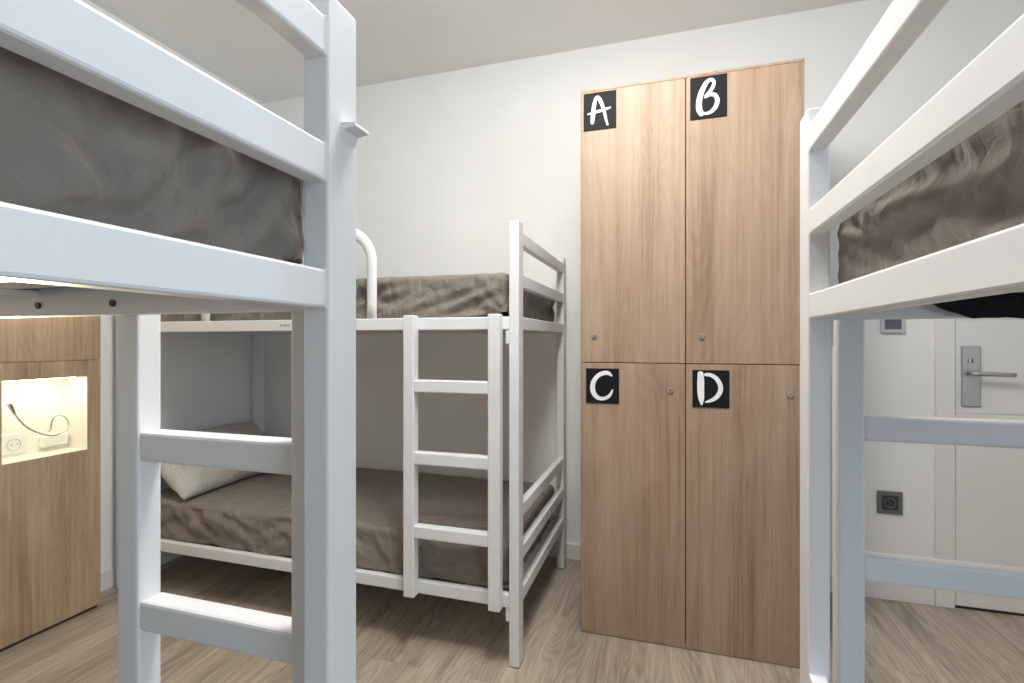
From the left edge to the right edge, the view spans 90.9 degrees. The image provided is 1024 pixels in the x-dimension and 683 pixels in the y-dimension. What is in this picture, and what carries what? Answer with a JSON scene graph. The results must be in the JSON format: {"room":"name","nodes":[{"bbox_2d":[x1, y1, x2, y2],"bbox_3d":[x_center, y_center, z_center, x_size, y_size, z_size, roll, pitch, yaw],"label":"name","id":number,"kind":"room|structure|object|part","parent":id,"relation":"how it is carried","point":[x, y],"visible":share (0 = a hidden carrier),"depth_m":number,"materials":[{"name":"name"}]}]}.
{"room":"dormitory","nodes":[
{"label":"dormitory","id":0,"kind":"room"},
{"bbox_2d":[4,0,262,571],"bbox_3d":[-2.352,-0.194,1.029,0.120,2.687,4.930,0,0,17],"label":"wall","id":1,"kind":"structure","parent":0,"point":[207,379],"depth_m":2.73,"materials":[{"name":"paint"}]},
{"bbox_2d":[0,316,100,651],"bbox_3d":[-2.139,0.340,1.240,0.161,1.620,2.019,0,0,17],"label":"headboard panel","id":2,"kind":"object","parent":1,"relation":"attached to","point":[50,497],"visible":0.76,"depth_m":2.03,"materials":[{"name":"brown wood"}]},
{"bbox_2d":[2,432,26,455],"bbox_3d":[-1.971,0.407,1.993,0.012,0.080,0.084,0,0,17],"label":"wall socket","id":3,"kind":"object","parent":2,"relation":"attached to","point":[15,443],"visible":0.91,"depth_m":1.99,"materials":[{"name":"white plastic"}]},
{"bbox_2d":[6,402,69,447],"bbox_3d":[-1.915,0.335,2.035,0.094,0.208,0.246,0,0,17],"label":"reading lamp","id":4,"kind":"object","parent":2,"relation":"attached to","point":[61,438],"visible":1,"depth_m":2.08,"materials":[{"name":"white plastic"}]},
{"bbox_2d":[101,540,207,591],"bbox_3d":[-2.290,1.107,1.002,0.014,0.087,4.676,0,0,17],"label":"baseboard","id":5,"kind":"structure","parent":1,"relation":"attached to","point":[108,577],"depth_m":2.36,"materials":[{"name":"white paint"}]},
{"bbox_2d":[89,0,864,102],"bbox_3d":[0.108,-1.587,0.474,5.150,0.100,5.310,0,0,17],"label":"ceiling","id":6,"kind":"structure","parent":0,"point":[396,39],"depth_m":2.47,"materials":[{"name":"paint"}]},
{"bbox_2d":[0,544,1023,682],"bbox_3d":[0.108,1.200,0.474,5.150,0.100,5.310,0,0,17],"label":"floor","id":7,"kind":"structure","parent":0,"point":[423,638],"depth_m":1.88,"materials":[{"name":"brown wood"}]},
{"bbox_2d":[0,0,368,682],"bbox_3d":[-1.249,0.349,0.552,1.972,1.602,0.910,0,0,17],"label":"bunk bed","id":8,"kind":"object","parent":7,"relation":"on","point":[52,264],"visible":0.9,"depth_m":0.61,"materials":[{"name":"metal"}]},
{"bbox_3d":[-1.265,-0.079,0.536,1.890,0.017,0.816,0,0,17],"label":"mattress","id":9,"kind":"part","parent":8,"relation":"part of","materials":[{"name":"white fabric"}]},
{"bbox_2d":[0,46,303,263],"bbox_3d":[-1.268,-0.183,0.537,1.881,0.191,0.855,0,0,17],"label":"mattress","id":10,"kind":"object","parent":8,"relation":"on","point":[69,146],"visible":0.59,"depth_m":0.43,"materials":[{"name":"grey fabric"}]},
{"bbox_3d":[-1.141,-0.064,0.939,1.880,0.047,0.027,0,0,17],"label":"rail","id":11,"kind":"part","parent":8,"relation":"part of","materials":[{"name":"white metal"}]},
{"bbox_3d":[-0.348,-0.217,0.256,0.030,0.049,0.751,0,0,17],"label":"rail","id":12,"kind":"part","parent":8,"relation":"part of","materials":[{"name":"white metal"}]},
{"bbox_3d":[-0.348,-0.064,0.256,0.030,0.049,0.751,0,0,17],"label":"rail","id":13,"kind":"part","parent":8,"relation":"part of","materials":[{"name":"white metal"}]},
{"bbox_3d":[-0.348,-0.369,0.256,0.030,0.049,0.751,0,0,17],"label":"rail","id":14,"kind":"part","parent":8,"relation":"part of","materials":[{"name":"white metal"}]},
{"bbox_3d":[-0.231,0.362,0.643,0.036,1.575,0.060,0,0,17],"label":"post","id":15,"kind":"part","parent":8,"relation":"part of","materials":[{"name":"white metal"}]},
{"bbox_2d":[115,220,565,668],"bbox_3d":[-0.787,0.349,2.449,1.951,1.602,0.910,0,0,17],"label":"bunk bed","id":16,"kind":"object","parent":7,"relation":"on","point":[514,326],"visible":0.53,"depth_m":1.85,"materials":[{"name":"metal"}]},
{"bbox_3d":[-1.815,0.362,2.361,0.036,1.575,0.060,0,0,17],"label":"post","id":17,"kind":"part","parent":16,"relation":"part of","materials":[{"name":"white metal"}]},
{"bbox_3d":[-1.698,-0.064,2.748,0.030,0.049,0.751,0,0,17],"label":"rail","id":18,"kind":"part","parent":16,"relation":"part of","materials":[{"name":"white metal"}]},
{"bbox_3d":[-1.578,0.362,3.135,0.036,1.575,0.060,0,0,17],"label":"post","id":19,"kind":"part","parent":16,"relation":"part of","materials":[{"name":"white metal"}]},
{"bbox_3d":[-0.939,-0.258,2.075,0.871,0.386,0.022,0,0,17],"label":"guard rail","id":20,"kind":"part","parent":16,"relation":"part of","materials":[{"name":"white metal"}]},
{"bbox_3d":[-0.905,0.919,2.065,1.880,0.047,0.027,0,0,17],"label":"rail","id":21,"kind":"part","parent":16,"relation":"part of","materials":[{"name":"white metal"}]},
{"bbox_3d":[-0.905,-0.064,2.065,1.880,0.047,0.027,0,0,17],"label":"rail","id":22,"kind":"part","parent":16,"relation":"part of","materials":[{"name":"white metal"}]},
{"bbox_2d":[161,467,554,584],"bbox_3d":[-0.785,0.811,2.469,1.881,0.169,0.837,0,0,17],"label":"mattress","id":23,"kind":"object","parent":16,"relation":"on","point":[254,513],"visible":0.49,"depth_m":2.18,"materials":[{"name":"brown fabric"}]},
{"bbox_2d":[161,422,268,499],"bbox_3d":[-1.537,0.603,2.672,0.336,0.253,0.760,0,0,15],"label":"pillow","id":24,"kind":"object","parent":23,"relation":"on","point":[188,481],"visible":0.4,"depth_m":2.40,"materials":[{"name":"white fabric"}]},
{"bbox_2d":[161,272,554,321],"bbox_3d":[-0.785,-0.171,2.469,1.881,0.167,0.837,0,0,17],"label":"mattress","id":25,"kind":"object","parent":16,"relation":"on","point":[481,294],"visible":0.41,"depth_m":1.91,"materials":[{"name":"fabric"}]},
{"bbox_3d":[-0.781,0.904,2.468,1.890,0.017,0.816,0,0,17],"label":"mattress","id":26,"kind":"part","parent":16,"relation":"part of","materials":[{"name":"brown fabric"}]},
{"bbox_3d":[-0.658,-0.064,2.870,1.880,0.047,0.027,0,0,17],"label":"rail","id":27,"kind":"part","parent":16,"relation":"part of","materials":[{"name":"white metal"}]},
{"bbox_3d":[0.015,0.362,1.801,0.036,1.575,0.060,0,0,17],"label":"post","id":28,"kind":"part","parent":16,"relation":"part of","materials":[{"name":"white metal"}]},
{"bbox_3d":[0.136,0.613,2.187,0.030,0.049,0.751,0,0,17],"label":"rail","id":29,"kind":"part","parent":16,"relation":"part of","materials":[{"name":"white metal"}]},
{"bbox_3d":[0.136,0.766,2.187,0.030,0.049,0.751,0,0,17],"label":"rail","id":30,"kind":"part","parent":16,"relation":"part of","materials":[{"name":"white metal"}]},
{"bbox_3d":[0.136,0.919,2.187,0.030,0.049,0.751,0,0,17],"label":"rail","id":31,"kind":"part","parent":16,"relation":"part of","materials":[{"name":"white metal"}]},
{"bbox_3d":[0.136,-0.369,2.187,0.030,0.049,0.751,0,0,17],"label":"rail","id":32,"kind":"part","parent":16,"relation":"part of","materials":[{"name":"white metal"}]},
{"bbox_3d":[0.136,-0.217,2.187,0.030,0.049,0.751,0,0,17],"label":"rail","id":33,"kind":"part","parent":16,"relation":"part of","materials":[{"name":"white metal"}]},
{"bbox_3d":[0.136,-0.064,2.187,0.030,0.049,0.751,0,0,17],"label":"rail","id":34,"kind":"part","parent":16,"relation":"part of","materials":[{"name":"white metal"}]},
{"bbox_3d":[0.252,0.362,2.574,0.036,1.575,0.060,0,0,17],"label":"post","id":35,"kind":"part","parent":16,"relation":"part of","materials":[{"name":"white metal"}]},
{"bbox_2d":[581,58,803,667],"bbox_3d":[0.740,0.079,2.179,0.786,2.141,0.647,0,0,17],"label":"tall cabinet","id":36,"kind":"object","parent":7,"relation":"on","point":[690,184],"visible":0.98,"depth_m":1.87,"materials":[{"name":"brown wood"}]},
{"bbox_3d":[0.343,-0.900,1.968,0.126,0.146,0.005,0,0,17],"label":"sign plate","id":37,"kind":"part","parent":36,"relation":"part of","materials":[{"name":"black plastic"}]},
{"bbox_3d":[0.353,0.174,1.965,0.127,0.135,0.004,0,0,17],"label":"sign plate","id":38,"kind":"part","parent":36,"relation":"part of","materials":[{"name":"black plastic"}]},
{"bbox_3d":[0.463,0.616,1.943,0.388,1.060,0.018,0,0,17],"label":"door","id":39,"kind":"part","parent":36,"relation":"part of","materials":[{"name":"brown wood"}]},
{"bbox_3d":[0.463,-0.449,1.943,0.388,1.063,0.018,0,0,17],"label":"door","id":40,"kind":"part","parent":36,"relation":"part of","materials":[{"name":"brown wood"}]},
{"bbox_3d":[0.722,-0.897,1.852,0.126,0.155,0.005,0,0,17],"label":"sign plate","id":41,"kind":"part","parent":36,"relation":"part of","materials":[{"name":"black plastic"}]},
{"bbox_3d":[0.730,0.175,1.849,0.126,0.137,0.005,0,0,17],"label":"sign plate","id":42,"kind":"part","parent":36,"relation":"part of","materials":[{"name":"black plastic"}]},
{"bbox_3d":[0.838,0.616,1.828,0.391,1.060,0.018,0,0,17],"label":"door","id":43,"kind":"part","parent":36,"relation":"part of","materials":[{"name":"brown wood"}]},
{"bbox_3d":[0.838,-0.449,1.828,0.391,1.063,0.018,0,0,17],"label":"door","id":44,"kind":"part","parent":36,"relation":"part of","materials":[{"name":"brown wood"}]},
{"bbox_2d":[800,0,1023,682],"bbox_3d":[1.368,0.349,0.293,1.951,1.602,0.910,0,0,17],"label":"bunk bed","id":45,"kind":"object","parent":7,"relation":"on","point":[991,84],"visible":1,"depth_m":0.90,"materials":[{"name":"metal"}]},
{"bbox_3d":[0.565,0.362,0.941,0.036,1.575,0.060,0,0,17],"label":"post","id":46,"kind":"part","parent":45,"relation":"part of","materials":[{"name":"white metal"}]},
{"bbox_3d":[0.445,0.630,0.555,0.030,0.049,0.751,0,0,17],"label":"rail","id":47,"kind":"part","parent":45,"relation":"part of","materials":[{"name":"white metal"}]},
{"bbox_3d":[0.445,-0.369,0.555,0.030,0.049,0.751,0,0,17],"label":"rail","id":48,"kind":"part","parent":45,"relation":"part of","materials":[{"name":"white metal"}]},
{"bbox_3d":[0.445,-0.217,0.555,0.030,0.049,0.751,0,0,17],"label":"rail","id":49,"kind":"part","parent":45,"relation":"part of","materials":[{"name":"white metal"}]},
{"bbox_3d":[0.445,-0.064,0.555,0.030,0.049,0.751,0,0,17],"label":"rail","id":50,"kind":"part","parent":45,"relation":"part of","materials":[{"name":"white metal"}]},
{"bbox_3d":[1.485,-0.064,0.677,1.880,0.047,0.027,0,0,17],"label":"rail","id":51,"kind":"part","parent":45,"relation":"part of","materials":[{"name":"white metal"}]},
{"bbox_2d":[837,100,1023,318],"bbox_3d":[1.365,-0.155,0.273,1.881,0.247,0.855,0,0,17],"label":"mattress","id":52,"kind":"object","parent":45,"relation":"on","point":[973,190],"visible":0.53,"depth_m":0.58,"materials":[{"name":"grey fabric"}]},
{"bbox_2d":[263,0,1023,573],"bbox_3d":[0.814,-0.194,2.574,5.030,2.687,0.120,0,0,17],"label":"wall","id":53,"kind":"structure","parent":0,"point":[445,163],"depth_m":2.73,"materials":[{"name":"paint"}]},
{"bbox_2d":[548,541,934,605],"bbox_3d":[0.113,1.109,2.719,3.605,0.082,0.014,0,0,17],"label":"baseboard","id":54,"kind":"structure","parent":53,"relation":"attached to","point":[910,594],"depth_m":2.23,"materials":[{"name":"white paint"}]},
{"bbox_2d":[877,490,902,514],"bbox_3d":[1.680,0.718,2.239,0.096,0.100,0.015,0,0,17],"label":"wall socket","id":55,"kind":"object","parent":53,"relation":"attached to","point":[888,502],"visible":1,"depth_m":2.23,"materials":[{"name":"grey plastic"}]},
{"bbox_2d":[880,319,904,332],"bbox_3d":[1.690,-0.082,2.236,0.090,0.092,0.016,0,0,17],"label":"thermostat","id":56,"kind":"object","parent":53,"relation":"attached to","point":[886,325],"visible":0.54,"depth_m":2.23,"materials":[{"name":"white plastic"}]},
{"bbox_2d":[934,319,954,608],"bbox_3d":[2.312,0.095,2.076,0.973,2.110,0.076,0,0,17],"label":"trim","id":57,"kind":"structure","parent":53,"relation":"attached to","point":[944,329],"depth_m":2.17,"materials":[{"name":"white paint"}]},
{"bbox_2d":[955,318,1023,613],"bbox_3d":[2.301,0.126,2.040,0.827,2.025,0.100,0,0,17],"label":"door","id":58,"kind":"structure","parent":53,"relation":"in","point":[989,352],"depth_m":2.14,"materials":[{"name":"white paint"}]},
{"bbox_3d":[1.959,0.150,2.150,0.066,0.258,0.009,0,0,17],"label":"handle plate","id":59,"kind":"part","parent":58,"relation":"part of","materials":[{"name":"metal"}]},
{"bbox_3d":[2.004,0.139,2.105,0.144,0.020,0.051,0,0,17],"label":"lever handle","id":60,"kind":"part","parent":58,"relation":"part of","materials":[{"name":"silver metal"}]},
{"bbox_2d":[955,605,1023,615],"bbox_3d":[2.319,1.144,2.096,0.833,0.012,0.093,0,0,17],"label":"trim","id":61,"kind":"structure","parent":53,"relation":"attached to","point":[956,606],"depth_m":2.14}
]}

